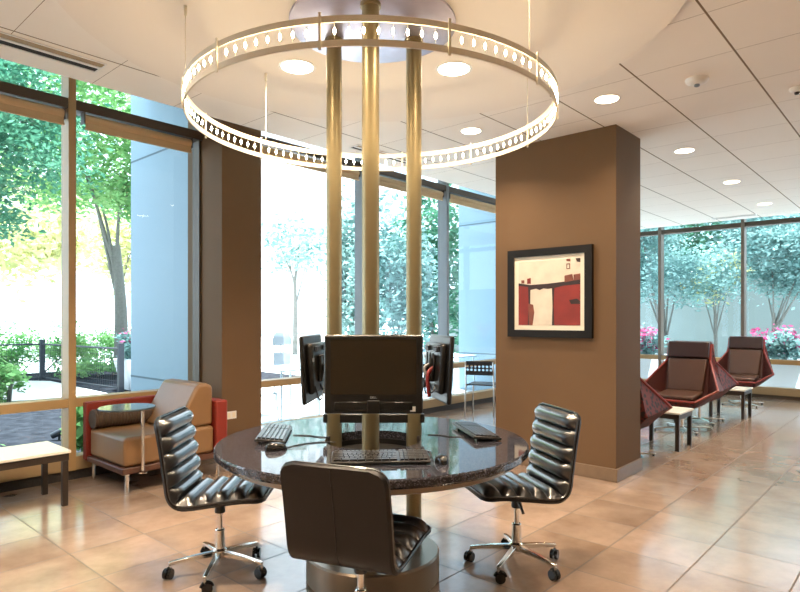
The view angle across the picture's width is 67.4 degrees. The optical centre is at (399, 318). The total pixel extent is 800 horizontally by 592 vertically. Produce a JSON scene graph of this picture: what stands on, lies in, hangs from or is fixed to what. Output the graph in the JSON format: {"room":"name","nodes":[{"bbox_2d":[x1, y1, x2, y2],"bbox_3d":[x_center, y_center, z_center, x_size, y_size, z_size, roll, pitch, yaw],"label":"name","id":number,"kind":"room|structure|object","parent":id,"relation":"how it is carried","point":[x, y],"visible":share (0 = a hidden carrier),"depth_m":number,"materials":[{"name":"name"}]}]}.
{"room":"building lobby","nodes":[
{"label":"building lobby","id":0,"kind":"room"},
{"bbox_2d":[188,111,260,435],"bbox_3d":[-1.835,-0.505,6.269,0.655,3.800,0.460,0,0,42],"label":"column","id":1,"kind":"structure","parent":0,"point":[230,178],"depth_m":6.03,"materials":[{"name":"brown paint"}]},
{"bbox_2d":[227,411,235,418],"bbox_3d":[-1.674,0.953,5.952,0.008,0.076,0.120,0,0,42],"label":"wall outlet","id":2,"kind":"object","parent":1,"relation":"attached to","point":[231,414],"visible":0.84,"depth_m":5.95,"materials":[{"name":"white plastic"}]},
{"bbox_2d":[0,395,799,591],"bbox_3d":[2.782,1.435,3.684,10.780,0.080,15.600,0,0,42],"label":"floor","id":3,"kind":"structure","parent":0,"point":[721,512],"depth_m":3.96,"materials":[{"name":"tile"}]},
{"bbox_2d":[0,81,70,492],"bbox_3d":[-3.483,-0.505,4.585,0.172,3.800,1.763,0,0,42],"label":"window","id":4,"kind":"structure","parent":3,"relation":"on","point":[25,477],"depth_m":4.96,"materials":[{"name":"brown metal"}]},
{"bbox_2d":[0,94,65,124],"bbox_3d":[-3.443,-1.745,4.585,0.090,0.150,1.614,0,0,42],"label":"roller blind","id":5,"kind":"object","parent":4,"relation":"attached to","point":[8,104],"visible":1,"depth_m":4.98,"materials":[{"name":"beige fabric"}]},
{"bbox_2d":[0,441,70,505],"bbox_3d":[-2.980,1.188,4.286,0.500,0.415,1.000,0,0,42],"label":"side table","id":6,"kind":"object","parent":3,"relation":"on","point":[39,453],"visible":1,"depth_m":4.46,"materials":[{"name":"white laminate"}]},
{"bbox_2d":[61,75,202,479],"bbox_3d":[-2.489,-0.505,5.692,0.172,3.800,1.272,0,0,42],"label":"window","id":7,"kind":"structure","parent":3,"relation":"on","point":[79,467],"depth_m":5.24,"materials":[{"name":"brown metal"}]},
{"bbox_2d":[81,112,192,152],"bbox_3d":[-2.460,-1.745,5.681,0.090,0.150,1.029,0,0,42],"label":"roller blind","id":8,"kind":"object","parent":7,"relation":"attached to","point":[94,124],"visible":1,"depth_m":5.62,"materials":[{"name":"beige fabric"}]},
{"bbox_2d":[83,379,226,494],"bbox_3d":[-2.136,0.980,5.181,1.000,0.830,1.110,0,0,42],"label":"lounge armchair","id":9,"kind":"object","parent":3,"relation":"on","point":[119,437],"visible":0.88,"depth_m":5.20,"materials":[{"name":"beige leather"}]},
{"bbox_2d":[91,422,212,466],"bbox_3d":[-2.165,1.062,5.254,0.680,0.237,0.790,0,0,42],"label":"seat cushion","id":10,"kind":"object","parent":9,"relation":"on","point":[114,445],"depth_m":4.95,"materials":[{"name":"beige leather"}]},
{"bbox_2d":[146,379,211,426],"bbox_3d":[-2.016,0.752,5.420,0.640,0.375,0.354,0,0,42],"label":"cushion","id":11,"kind":"object","parent":9,"relation":"on","point":[172,394],"depth_m":5.31,"materials":[{"name":"beige leather"}]},
{"bbox_2d":[154,406,273,591],"bbox_3d":[-0.989,0.950,3.293,0.572,0.890,0.541,0,0,-1],"label":"office chair","id":12,"kind":"object","parent":3,"relation":"on","point":[184,487],"visible":0.88,"depth_m":3.20,"materials":[{"name":"black leather"}]},
{"bbox_2d":[261,135,361,425],"bbox_3d":[-1.136,-0.505,7.200,0.172,3.800,1.860,0,0,42],"label":"window","id":13,"kind":"structure","parent":3,"relation":"on","point":[274,382],"depth_m":6.97,"materials":[{"name":"brown metal"}]},
{"bbox_2d":[262,146,359,180],"bbox_3d":[-1.108,-1.870,7.188,0.090,0.150,1.679,0,0,42],"label":"roller blind","id":14,"kind":"object","parent":13,"relation":"attached to","point":[350,174],"visible":0.45,"depth_m":7.11,"materials":[{"name":"beige fabric"}]},
{"bbox_2d":[280,460,430,591],"bbox_3d":[-0.153,0.981,2.576,0.546,0.828,0.572,0,0,22],"label":"office chair","id":15,"kind":"object","parent":3,"relation":"on","point":[337,515],"visible":1,"depth_m":2.35,"materials":[{"name":"black leather"}]},
{"bbox_2d":[213,0,528,591],"bbox_3d":[-0.147,-0.103,3.267,1.660,2.996,1.660,0,0,42],"label":"table","id":16,"kind":"object","parent":3,"relation":"on","point":[471,462],"visible":0.72,"depth_m":3.13,"materials":[{"name":"black stone"}]},
{"bbox_2d":[255,423,291,443],"bbox_3d":[-0.698,0.634,3.347,0.155,0.039,0.450,0,0,-5],"label":"keyboard","id":17,"kind":"object","parent":16,"relation":"on","point":[273,432],"visible":1,"depth_m":3.27,"materials":[{"name":"plastic"}]},
{"bbox_2d":[265,442,294,451],"bbox_3d":[-0.579,0.635,3.023,0.208,0.038,0.063,0,0,-30],"label":"computer mouse","id":18,"kind":"object","parent":16,"relation":"on","point":[274,446],"visible":1,"depth_m":2.98,"materials":[{"name":"black plastic"}]},
{"bbox_2d":[293,434,328,437],"bbox_3d":[-0.494,0.652,3.345,0.220,0.006,0.020,0,0,19],"label":"cable","id":19,"kind":"object","parent":16,"relation":"on","point":[293,434],"visible":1,"depth_m":3.35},
{"bbox_2d":[299,334,323,404],"bbox_3d":[-0.462,0.280,3.465,0.141,0.375,0.470,0,0,5],"label":"desktop monitor","id":20,"kind":"object","parent":16,"relation":"attached to","point":[311,348],"visible":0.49,"depth_m":3.29,"materials":[{"name":"black plastic"}]},
{"bbox_2d":[288,441,334,446],"bbox_3d":[-0.474,0.652,3.128,0.284,0.006,0.051,0,0,-32],"label":"cable","id":21,"kind":"object","parent":16,"relation":"on","point":[321,441],"visible":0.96,"depth_m":3.16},
{"bbox_2d":[324,335,422,413],"bbox_3d":[-0.126,0.263,2.895,0.470,0.375,0.129,0,0,0],"label":"desktop monitor","id":22,"kind":"object","parent":16,"relation":"attached to","point":[364,374],"visible":1,"depth_m":2.84,"materials":[{"name":"black plastic"}]},
{"bbox_2d":[323,413,424,422],"bbox_3d":[-0.147,0.560,3.397,0.572,0.050,0.050,0,0,0],"label":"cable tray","id":23,"kind":"object","parent":16,"relation":"on","point":[327,418],"depth_m":3.37,"materials":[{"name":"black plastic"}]},
{"bbox_2d":[331,449,430,464],"bbox_3d":[-0.090,0.634,2.760,0.450,0.039,0.155,0,0,-4],"label":"keyboard","id":24,"kind":"object","parent":16,"relation":"on","point":[409,456],"visible":1,"depth_m":2.73,"materials":[{"name":"plastic"}]},
{"bbox_2d":[423,334,454,404],"bbox_3d":[0.185,0.280,3.457,0.143,0.375,0.470,0,0,-11],"label":"desktop monitor","id":25,"kind":"object","parent":16,"relation":"attached to","point":[439,356],"visible":0.96,"depth_m":3.31,"materials":[{"name":"black plastic"}]},
{"bbox_2d":[434,454,448,464],"bbox_3d":[0.182,0.635,2.785,0.063,0.038,0.208,0,0,-10],"label":"computer mouse","id":26,"kind":"object","parent":16,"relation":"on","point":[441,459],"visible":1,"depth_m":2.70,"materials":[{"name":"black plastic"}]},
{"bbox_2d":[428,434,463,436],"bbox_3d":[0.255,0.652,3.348,0.207,0.006,0.033,0,0,16],"label":"cable","id":27,"kind":"object","parent":16,"relation":"on","point":[428,434],"visible":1,"depth_m":3.34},
{"bbox_2d":[452,421,501,440],"bbox_3d":[0.430,0.634,3.420,0.155,0.039,0.450,0,0,-10],"label":"keyboard","id":28,"kind":"object","parent":16,"relation":"on","point":[476,431],"visible":1,"depth_m":3.33,"materials":[{"name":"plastic"}]},
{"bbox_2d":[355,157,445,413],"bbox_3d":[0.066,-0.505,8.540,0.172,3.800,1.800,0,0,42],"label":"window","id":29,"kind":"structure","parent":3,"relation":"on","point":[430,405],"depth_m":7.90,"materials":[{"name":"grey metal"}]},
{"bbox_2d":[379,176,443,200],"bbox_3d":[0.094,-1.870,8.528,0.090,0.150,1.619,0,0,42],"label":"roller blind","id":30,"kind":"object","parent":29,"relation":"attached to","point":[386,182],"visible":0.49,"depth_m":8.42,"materials":[{"name":"beige fabric"}]},
{"bbox_2d":[438,180,495,409],"bbox_3d":[1.248,-0.505,9.857,0.172,3.800,1.800,0,0,42],"label":"window","id":31,"kind":"structure","parent":3,"relation":"on","point":[485,395],"depth_m":9.21,"materials":[{"name":"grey metal"}]},
{"bbox_2d":[449,192,495,213],"bbox_3d":[1.276,-1.870,9.845,0.090,0.150,1.619,0,0,42],"label":"roller blind","id":32,"kind":"object","parent":31,"relation":"attached to","point":[454,199],"visible":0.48,"depth_m":9.67,"materials":[{"name":"beige fabric"}]},
{"bbox_2d":[464,361,495,417],"bbox_3d":[1.216,1.000,8.788,0.452,0.791,0.476,0,0,22],"label":"bistro chair","id":33,"kind":"object","parent":3,"relation":"on","point":[477,363],"visible":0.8,"depth_m":8.61,"materials":[{"name":"silver metal"}]},
{"bbox_2d":[464,402,580,583],"bbox_3d":[0.656,0.950,3.409,0.576,0.890,0.543,0,0,-14],"label":"office chair","id":34,"kind":"object","parent":3,"relation":"on","point":[548,478],"visible":0.94,"depth_m":3.31,"materials":[{"name":"black leather"}]},
{"bbox_2d":[640,231,657,380],"bbox_3d":[4.610,-0.505,12.354,1.478,3.800,0.172,0,0,42],"label":"window","id":35,"kind":"structure","parent":3,"relation":"on","point":[648,233],"depth_m":11.96,"materials":[{"name":"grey metal"}]},
{"bbox_2d":[640,377,671,455],"bbox_3d":[2.239,0.843,6.090,0.930,1.103,0.754,0,0,42],"label":"lounge chair","id":36,"kind":"object","parent":3,"relation":"on","point":[653,405],"visible":0.23,"depth_m":5.72,"materials":[{"name":"fabric"}]},
{"bbox_2d":[640,406,693,451],"bbox_3d":[2.907,1.190,6.609,0.480,0.410,0.480,0,0,42],"label":"side table","id":37,"kind":"object","parent":3,"relation":"on","point":[676,413],"visible":0.58,"depth_m":6.46,"materials":[{"name":"white laminate"}]},
{"bbox_2d":[645,341,723,434],"bbox_3d":[3.550,0.843,7.566,0.930,1.103,0.754,0,0,42],"label":"lounge chair","id":38,"kind":"object","parent":3,"relation":"on","point":[689,377],"visible":0.81,"depth_m":7.63,"materials":[{"name":"brown leather"}]},
{"bbox_2d":[658,389,702,400],"bbox_3d":[3.484,0.945,7.492,0.459,0.078,0.471,0,0,42],"label":"seat cushion","id":39,"kind":"object","parent":38,"relation":"on","point":[668,394],"depth_m":7.40,"materials":[{"name":"brown leather"}]},
{"bbox_2d":[667,358,706,391],"bbox_3d":[3.680,0.714,7.710,0.468,0.410,0.158,0,0,42],"label":"cushion","id":40,"kind":"object","parent":38,"relation":"on","point":[685,374],"depth_m":7.68,"materials":[{"name":"brown leather"}]},
{"bbox_2d":[658,223,740,395],"bbox_3d":[5.689,-0.505,11.386,1.478,3.800,0.172,0,0,42],"label":"window","id":41,"kind":"structure","parent":3,"relation":"on","point":[661,232],"depth_m":11.80,"materials":[{"name":"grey metal"}]},
{"bbox_2d":[674,340,738,425],"bbox_3d":[4.086,0.843,8.208,0.930,1.103,0.754,0,0,42],"label":"lounge chair","id":42,"kind":"object","parent":3,"relation":"on","point":[728,382],"visible":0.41,"depth_m":7.89,"materials":[{"name":"brown leather"}]},
{"bbox_2d":[709,386,752,418],"bbox_3d":[4.758,1.190,8.642,0.480,0.410,0.480,0,0,42],"label":"side table","id":43,"kind":"object","parent":3,"relation":"on","point":[737,390],"visible":0.77,"depth_m":8.51,"materials":[{"name":"white laminate"}]},
{"bbox_2d":[717,336,773,407],"bbox_3d":[5.589,0.843,9.793,0.930,1.103,0.754,0,0,40],"label":"lounge chair","id":44,"kind":"object","parent":3,"relation":"on","point":[746,359],"visible":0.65,"depth_m":9.87,"materials":[{"name":"brown leather"}]},
{"bbox_2d":[729,373,758,381],"bbox_3d":[5.526,0.945,9.717,0.459,0.078,0.471,0,0,40],"label":"seat cushion","id":45,"kind":"object","parent":44,"relation":"on","point":[739,377],"depth_m":9.60,"materials":[{"name":"brown leather"}]},
{"bbox_2d":[729,349,761,374],"bbox_3d":[5.714,0.714,9.942,0.468,0.410,0.158,0,0,40],"label":"cushion","id":46,"kind":"object","parent":44,"relation":"on","point":[741,361],"depth_m":9.91,"materials":[{"name":"brown leather"}]},
{"bbox_2d":[741,217,799,399],"bbox_3d":[6.769,-0.505,10.417,1.478,3.800,0.172,0,0,42],"label":"window","id":47,"kind":"structure","parent":3,"relation":"on","point":[759,391],"depth_m":10.67,"materials":[{"name":"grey metal"}]},
{"bbox_2d":[0,0,799,228],"bbox_3d":[2.889,-1.725,2.816,9.460,0.120,14.450,0,0,42],"label":"ceiling","id":48,"kind":"structure","parent":0,"point":[743,124],"depth_m":4.84,"materials":[{"name":"paint"}]},
{"bbox_2d":[0,31,106,72],"bbox_3d":[-2.840,-1.661,3.019,0.190,0.008,2.576,0,0,42],"label":"ceiling vent","id":49,"kind":"object","parent":48,"relation":"in","point":[8,40],"visible":1,"depth_m":3.74,"materials":[{"name":"white plastic"}]},
{"bbox_2d":[349,144,361,151],"bbox_3d":[-0.386,-1.661,5.813,0.157,0.008,0.189,0,0,42],"label":"ceiling vent","id":50,"kind":"object","parent":48,"relation":"in","point":[358,147],"depth_m":5.81,"materials":[{"name":"white plastic"}]},
{"bbox_2d":[56,0,685,121],"bbox_3d":[-0.147,-1.637,3.267,3.210,0.075,3.210,0,0,42],"label":"ceiling","id":51,"kind":"structure","parent":48,"relation":"attached to","point":[580,41],"depth_m":3.55,"materials":[{"name":"paint"}]},
{"bbox_2d":[278,59,315,74],"bbox_3d":[-0.652,-1.598,3.810,0.236,0.004,0.236,0,0,42],"label":"recessed light","id":52,"kind":"object","parent":51,"relation":"in","point":[291,66],"visible":1,"depth_m":3.80,"materials":[{"name":"glass"}]},
{"bbox_2d":[182,0,557,172],"bbox_3d":[-0.147,-1.316,3.267,1.957,0.568,1.957,0,0,42],"label":"ring chandelier","id":53,"kind":"object","parent":51,"relation":"hanging from","point":[319,20],"visible":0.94,"depth_m":2.53,"materials":[{"name":"metal"}]},
{"bbox_2d":[435,61,471,76],"bbox_3d":[0.344,-1.598,3.843,0.236,0.004,0.236,0,0,42],"label":"recessed light","id":54,"kind":"object","parent":51,"relation":"in","point":[453,68],"visible":1,"depth_m":3.84,"materials":[{"name":"glass"}]},
{"bbox_2d":[438,63,468,75],"bbox_3d":[0.344,-1.598,3.843,0.200,0.002,0.200,0,0,42],"label":"diffuser","id":55,"kind":"object","parent":54,"relation":"attached to","point":[444,69],"depth_m":3.84,"materials":[{"name":"plastic"}]},
{"bbox_2d":[379,150,405,163],"bbox_3d":[-0.080,-1.661,6.154,0.158,0.008,0.541,0,0,42],"label":"ceiling vent","id":56,"kind":"object","parent":48,"relation":"in","point":[380,152],"depth_m":6.23,"materials":[{"name":"white plastic"}]},
{"bbox_2d":[459,127,482,134],"bbox_3d":[0.629,-1.663,5.313,0.206,0.004,0.206,0,0,42],"label":"recessed light","id":57,"kind":"object","parent":48,"relation":"in","point":[470,130],"visible":1,"depth_m":5.32,"materials":[{"name":"glass"}]},
{"bbox_2d":[461,128,480,133],"bbox_3d":[0.629,-1.663,5.313,0.170,0.002,0.170,0,0,42],"label":"diffuser","id":58,"kind":"object","parent":57,"relation":"attached to","point":[465,130],"depth_m":5.31,"materials":[{"name":"plastic"}]},
{"bbox_2d":[593,94,620,104],"bbox_3d":[1.567,-1.663,4.546,0.206,0.004,0.206,0,0,42],"label":"recessed light","id":59,"kind":"object","parent":48,"relation":"in","point":[608,98],"visible":1,"depth_m":4.54,"materials":[{"name":"glass"}]},
{"bbox_2d":[673,148,695,153],"bbox_3d":[2.816,-1.663,5.938,0.206,0.004,0.206,0,0,42],"label":"recessed light","id":60,"kind":"object","parent":48,"relation":"in","point":[683,150],"visible":1,"depth_m":5.92,"materials":[{"name":"white plastic"}]},
{"bbox_2d":[675,148,693,152],"bbox_3d":[2.816,-1.663,5.938,0.170,0.002,0.170,0,0,42],"label":"diffuser","id":61,"kind":"object","parent":60,"relation":"attached to","point":[684,150],"depth_m":5.92,"materials":[{"name":"plastic"}]},
{"bbox_2d":[685,75,708,86],"bbox_3d":[2.061,-1.637,4.162,0.150,0.055,0.150,0,0,42],"label":"smoke detector","id":62,"kind":"object","parent":48,"relation":"attached to","point":[697,80],"visible":1,"depth_m":4.12,"materials":[{"name":"white plastic"}]},
{"bbox_2d":[722,180,740,183],"bbox_3d":[4.031,-1.663,7.293,0.206,0.004,0.206,0,0,42],"label":"recessed light","id":63,"kind":"object","parent":48,"relation":"in","point":[730,181],"visible":1,"depth_m":7.31,"materials":[{"name":"white plastic"}]},
{"bbox_2d":[712,214,756,219],"bbox_3d":[5.428,-1.661,9.748,0.636,0.008,0.120,0,0,42],"label":"ceiling vent","id":64,"kind":"object","parent":48,"relation":"in","point":[748,214],"visible":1,"depth_m":9.72,"materials":[{"name":"white plastic"}]},
{"bbox_2d":[756,202,772,204],"bbox_3d":[5.273,-1.663,8.677,0.206,0.004,0.206,0,0,42],"label":"recessed light","id":65,"kind":"object","parent":48,"relation":"in","point":[768,203],"visible":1,"depth_m":8.64,"materials":[{"name":"white plastic"}]},
{"bbox_2d":[789,85,799,94],"bbox_3d":[2.862,-1.641,4.324,0.100,0.048,0.100,0,0,42],"label":"ceiling sensor","id":66,"kind":"object","parent":48,"relation":"attached to","point":[795,90],"visible":1,"depth_m":4.31,"materials":[{"name":"white plastic"}]},
{"bbox_2d":[496,124,639,468],"bbox_3d":[1.583,-0.135,5.740,1.210,3.060,0.560,0,0,42],"label":"column","id":67,"kind":"structure","parent":0,"point":[580,188],"depth_m":5.39,"materials":[{"name":"brown paint"}]},
{"bbox_2d":[507,244,593,338],"bbox_3d":[1.368,-0.242,5.530,0.850,0.825,0.040,0,0,42],"label":"framed painting","id":68,"kind":"object","parent":67,"relation":"attached to","point":[550,291],"visible":1,"depth_m":5.51,"materials":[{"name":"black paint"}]},
{"bbox_2d":[519,258,579,324],"bbox_3d":[1.365,-0.242,5.527,0.624,0.599,0.004,0,0,42],"label":"artwork","id":69,"kind":"object","parent":68,"relation":"attached to","point":[549,288],"depth_m":5.52,"materials":[{"name":"red paint"}]},
{"bbox_2d":[520,457,641,482],"bbox_3d":[1.583,1.339,5.740,1.240,0.112,0.590,0,0,42],"label":"baseboard","id":70,"kind":"structure","parent":67,"relation":"attached to","point":[585,470],"depth_m":5.26,"materials":[{"name":"tile"}]},
{"label":"outside","id":71,"kind":"structure","parent":0,"visible":0},
{"bbox_2d":[0,325,437,342],"bbox_3d":[-5.634,1.498,38.643,180.000,0.035,170.000,0,0,42],"label":"ground","id":72,"kind":"structure","parent":71,"point":[44,329],"depth_m":71.05,"materials":[{"name":"concrete"}]},
{"bbox_2d":[0,165,106,302],"bbox_3d":[-18.244,-2.895,26.279,10.954,8.889,8.758,0,0,-42],"label":"tree","id":73,"kind":"object","parent":72,"relation":"on","point":[45,252],"visible":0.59,"depth_m":26.63,"materials":[{"name":"green plant"}]},
{"bbox_2d":[0,58,114,247],"bbox_3d":[-8.602,-2.517,11.131,5.988,8.145,6.965,0,0,-27],"label":"tree","id":74,"kind":"object","parent":72,"relation":"on","point":[29,134],"visible":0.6,"depth_m":11.79,"materials":[{"name":"green plant"}]},
{"bbox_2d":[0,64,130,372],"bbox_3d":[-8.050,-3.221,15.352,6.463,9.538,6.134,0,0,20],"label":"tree","id":75,"kind":"object","parent":72,"relation":"on","point":[114,196],"visible":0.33,"depth_m":15.44,"materials":[{"name":"green plant"}]},
{"bbox_2d":[0,318,130,371],"bbox_3d":[-11.518,0.768,13.425,2.153,1.667,13.336,0,0,42],"label":"hedge","id":76,"kind":"object","parent":72,"relation":"on","point":[105,338],"visible":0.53,"depth_m":15.70,"materials":[{"name":"green plant"}]},
{"bbox_2d":[40,206,130,296],"bbox_3d":[-16.034,-2.870,34.298,8.117,8.839,8.125,0,0,42],"label":"tree","id":77,"kind":"object","parent":72,"relation":"on","point":[125,243],"visible":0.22,"depth_m":33.93,"materials":[{"name":"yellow plant"}]},
{"bbox_2d":[0,369,300,452],"bbox_3d":[-10.788,1.444,6.657,13.050,0.069,23.500,0,0,42],"label":"mulch bed","id":78,"kind":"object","parent":72,"relation":"on","point":[34,426],"visible":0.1,"depth_m":8.42,"materials":[{"name":"grey soil"}]},
{"bbox_2d":[0,359,31,402],"bbox_3d":[-6.624,1.063,9.727,1.055,0.849,1.023,0,0,-7],"label":"shrub","id":79,"kind":"object","parent":78,"relation":"on","point":[9,374],"visible":0.98,"depth_m":9.82,"materials":[{"name":"green plant"}]},
{"bbox_2d":[3,381,105,402],"bbox_3d":[-12.376,1.405,4.924,9.000,0.020,18.800,0,0,42],"label":"path","id":80,"kind":"structure","parent":78,"relation":"on","point":[38,390],"depth_m":11.54,"materials":[{"name":"concrete"}]},
{"bbox_2d":[0,339,123,391],"bbox_3d":[-10.235,0.955,11.521,9.352,0.980,3.091,0,0,-19],"label":"iron fence","id":81,"kind":"object","parent":80,"relation":"on","point":[42,345],"visible":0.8,"depth_m":12.43,"materials":[{"name":"metal"}]},
{"bbox_2d":[50,429,60,439],"bbox_3d":[-3.960,1.340,6.992,0.204,0.201,0.090,0,0,-5],"label":"spotlight","id":82,"kind":"object","parent":78,"relation":"on","point":[56,433],"visible":0.58,"depth_m":6.95,"materials":[{"name":"black metal"}]},
{"bbox_2d":[60,393,82,451],"bbox_3d":[-3.209,1.117,6.144,0.568,0.738,0.554,0,0,42],"label":"shrub","id":83,"kind":"object","parent":78,"relation":"on","point":[79,410],"visible":0.26,"depth_m":6.01,"materials":[{"name":"green plant"}]},
{"bbox_2d":[48,356,116,378],"bbox_3d":[-6.808,1.168,15.003,1.908,0.756,3.469,0,0,42],"label":"shrub","id":84,"kind":"object","parent":78,"relation":"on","point":[85,367],"visible":0.23,"depth_m":14.26,"materials":[{"name":"green plant"}]},
{"bbox_2d":[113,328,130,389],"bbox_3d":[-5.334,0.779,12.191,0.859,1.333,0.884,0,0,42],"label":"flower planter","id":85,"kind":"object","parent":78,"relation":"on","point":[126,338],"visible":0.27,"depth_m":11.89,"materials":[{"name":"white concrete"}]},
{"bbox_2d":[113,358,130,389],"bbox_3d":[-5.367,1.120,12.137,0.615,0.650,0.615,0,0,42],"label":"tub","id":86,"kind":"object","parent":85,"relation":"in","point":[127,361],"depth_m":11.84,"materials":[{"name":"white"}]},
{"bbox_2d":[131,95,187,390],"bbox_3d":[-2.571,-1.580,6.982,1.352,6.050,0.524,0,0,42],"label":"pillar","id":87,"kind":"structure","parent":72,"relation":"on","point":[159,175],"depth_m":6.77,"materials":[{"name":"paint"}]},
{"bbox_2d":[0,334,476,423],"bbox_3d":[-2.477,1.447,31.612,34.090,0.064,36.250,0,0,42],"label":"terrace","id":88,"kind":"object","parent":72,"relation":"on","point":[268,414],"depth_m":11.87,"materials":[{"name":"concrete"}]},
{"bbox_2d":[261,391,278,420],"bbox_3d":[-1.893,1.020,7.801,0.452,0.791,0.476,0,0,32],"label":"bistro chair","id":89,"kind":"object","parent":88,"relation":"on","point":[263,393],"visible":0.16,"depth_m":7.85,"materials":[{"name":"metal"}]},
{"bbox_2d":[274,387,276,413],"bbox_3d":[-2.152,1.020,8.918,0.476,0.791,0.452,0,0,42],"label":"bistro chair","id":90,"kind":"object","parent":88,"relation":"on","point":[274,387],"visible":0.06,"depth_m":8.92,"materials":[{"name":"metal"}]},
{"bbox_2d":[272,332,291,365],"bbox_3d":[-3.226,0.885,16.410,0.380,1.060,0.380,0,0,22],"label":"litter bin","id":91,"kind":"object","parent":88,"relation":"on","point":[280,338],"visible":0.84,"depth_m":16.28,"materials":[{"name":"grey metal"}]},
{"bbox_2d":[272,332,291,345],"bbox_3d":[-3.226,0.535,16.410,0.380,0.360,0.380,0,0,22],"label":"hood","id":92,"kind":"object","parent":91,"relation":"attached to","point":[280,338],"depth_m":16.27,"materials":[{"name":"grey metal"}]},
{"bbox_2d":[261,364,320,420],"bbox_3d":[-1.585,1.043,8.341,0.760,0.746,0.760,0,0,42],"label":"patio table","id":93,"kind":"object","parent":88,"relation":"on","point":[276,368],"visible":0.44,"depth_m":8.12,"materials":[{"name":"metal"}]},
{"bbox_2d":[295,384,317,415],"bbox_3d":[-1.217,1.020,8.827,0.452,0.791,0.476,0,0,37],"label":"bistro chair","id":94,"kind":"object","parent":88,"relation":"on","point":[299,385],"visible":0.16,"depth_m":8.77,"materials":[{"name":"metal"}]},
{"bbox_2d":[424,354,477,395],"bbox_3d":[0.920,1.043,11.132,0.760,0.746,0.760,0,0,42],"label":"patio table","id":95,"kind":"object","parent":88,"relation":"on","point":[455,355],"visible":0.33,"depth_m":11.01,"materials":[{"name":"metal"}]},
{"bbox_2d":[459,186,495,389],"bbox_3d":[1.874,-1.580,11.935,1.352,6.050,0.534,0,0,42],"label":"pillar","id":96,"kind":"structure","parent":88,"relation":"on","point":[477,228],"depth_m":11.88,"materials":[{"name":"paint"}]},
{"bbox_2d":[261,206,325,354],"bbox_3d":[-4.298,-1.554,24.116,3.550,6.204,3.457,0,0,13],"label":"tree","id":97,"kind":"object","parent":72,"relation":"on","point":[303,257],"visible":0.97,"depth_m":23.93,"materials":[{"name":"grey plant"}]},
{"bbox_2d":[261,131,325,334],"bbox_3d":[-14.634,-9.555,61.511,10.060,22.000,14.000,0,0,22],"label":"sky","id":98,"kind":"structure","parent":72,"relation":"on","point":[282,184],"depth_m":58.18,"materials":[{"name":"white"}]},
{"bbox_2d":[320,180,381,336],"bbox_3d":[-1.646,-1.656,19.927,1.916,6.416,2.032,0,0,27],"label":"tree","id":99,"kind":"object","parent":72,"relation":"on","point":[349,222],"visible":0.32,"depth_m":19.73,"materials":[{"name":"green plant"}]},
{"bbox_2d":[325,188,451,349],"bbox_3d":[-0.122,-1.292,17.952,3.602,6.040,3.505,0,0,19],"label":"tree","id":100,"kind":"object","parent":72,"relation":"on","point":[393,267],"visible":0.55,"depth_m":17.50,"materials":[{"name":"green plant"}]},
{"bbox_2d":[379,177,458,360],"bbox_3d":[1.401,-1.673,19.655,4.068,7.768,3.665,0,0,9],"label":"tree","id":101,"kind":"object","parent":72,"relation":"on","point":[454,231],"visible":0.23,"depth_m":19.25,"materials":[{"name":"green plant"}]},
{"bbox_2d":[449,278,799,358],"bbox_3d":[10.136,0.135,18.784,22.000,2.720,0.360,0,0,42],"label":"wall","id":102,"kind":"structure","parent":72,"relation":"on","point":[687,324],"depth_m":18.69,"materials":[{"name":"concrete"}]},
{"bbox_2d":[640,322,669,378],"bbox_3d":[5.218,0.754,13.241,1.291,1.382,1.345,0,0,42],"label":"flower planter","id":103,"kind":"object","parent":72,"relation":"on","point":[647,366],"visible":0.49,"depth_m":12.92,"materials":[{"name":"white concrete"}]},
{"bbox_2d":[640,354,666,378],"bbox_3d":[5.231,1.110,13.242,0.994,0.670,0.994,0,0,42],"label":"tub","id":104,"kind":"object","parent":103,"relation":"in","point":[647,366],"depth_m":12.73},
{"bbox_2d":[640,221,726,266],"bbox_3d":[9.939,-2.151,22.150,4.761,7.401,4.744,0,0,-35],"label":"tree","id":105,"kind":"object","parent":72,"relation":"on","point":[696,240],"visible":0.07,"depth_m":21.67,"materials":[{"name":"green plant"}]},
{"bbox_2d":[640,225,754,353],"bbox_3d":[7.159,-1.176,16.537,4.823,5.470,4.679,0,0,34],"label":"tree","id":106,"kind":"object","parent":72,"relation":"on","point":[674,274],"visible":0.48,"depth_m":16.13,"materials":[{"name":"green plant"}]},
{"bbox_2d":[690,220,734,271],"bbox_3d":[15.102,-4.412,26.588,7.494,11.920,6.722,0,0,-28],"label":"tree","id":107,"kind":"object","parent":72,"relation":"on","point":[707,236],"visible":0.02,"depth_m":26.16,"materials":[{"name":"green plant"}]},
{"bbox_2d":[680,248,754,356],"bbox_3d":[8.870,-0.253,17.012,2.156,3.601,1.773,0,0,26],"label":"tree","id":108,"kind":"object","parent":72,"relation":"on","point":[715,341],"visible":0.17,"depth_m":16.95,"materials":[{"name":"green plant"}]},
{"bbox_2d":[695,213,799,335],"bbox_3d":[9.337,-1.056,15.007,4.237,5.206,3.169,0,0,25],"label":"tree","id":109,"kind":"object","parent":72,"relation":"on","point":[783,240],"visible":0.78,"depth_m":14.95,"materials":[{"name":"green plant"}]},
{"bbox_2d":[705,215,798,277],"bbox_3d":[12.667,-1.761,20.992,4.881,6.621,4.189,0,0,-42],"label":"tree","id":110,"kind":"object","parent":72,"relation":"on","point":[715,239],"visible":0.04,"depth_m":20.71,"materials":[{"name":"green plant"}]},
{"bbox_2d":[750,323,799,388],"bbox_3d":[7.227,0.766,11.539,1.409,1.359,1.230,0,0,42],"label":"flower planter","id":111,"kind":"object","parent":72,"relation":"on","point":[785,376],"visible":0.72,"depth_m":11.16,"materials":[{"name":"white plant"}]},
{"bbox_2d":[759,358,799,388],"bbox_3d":[7.204,1.110,11.473,0.994,0.670,0.994,0,0,42],"label":"tub","id":112,"kind":"object","parent":111,"relation":"attached to","point":[785,376],"depth_m":11.04,"materials":[{"name":"white"}]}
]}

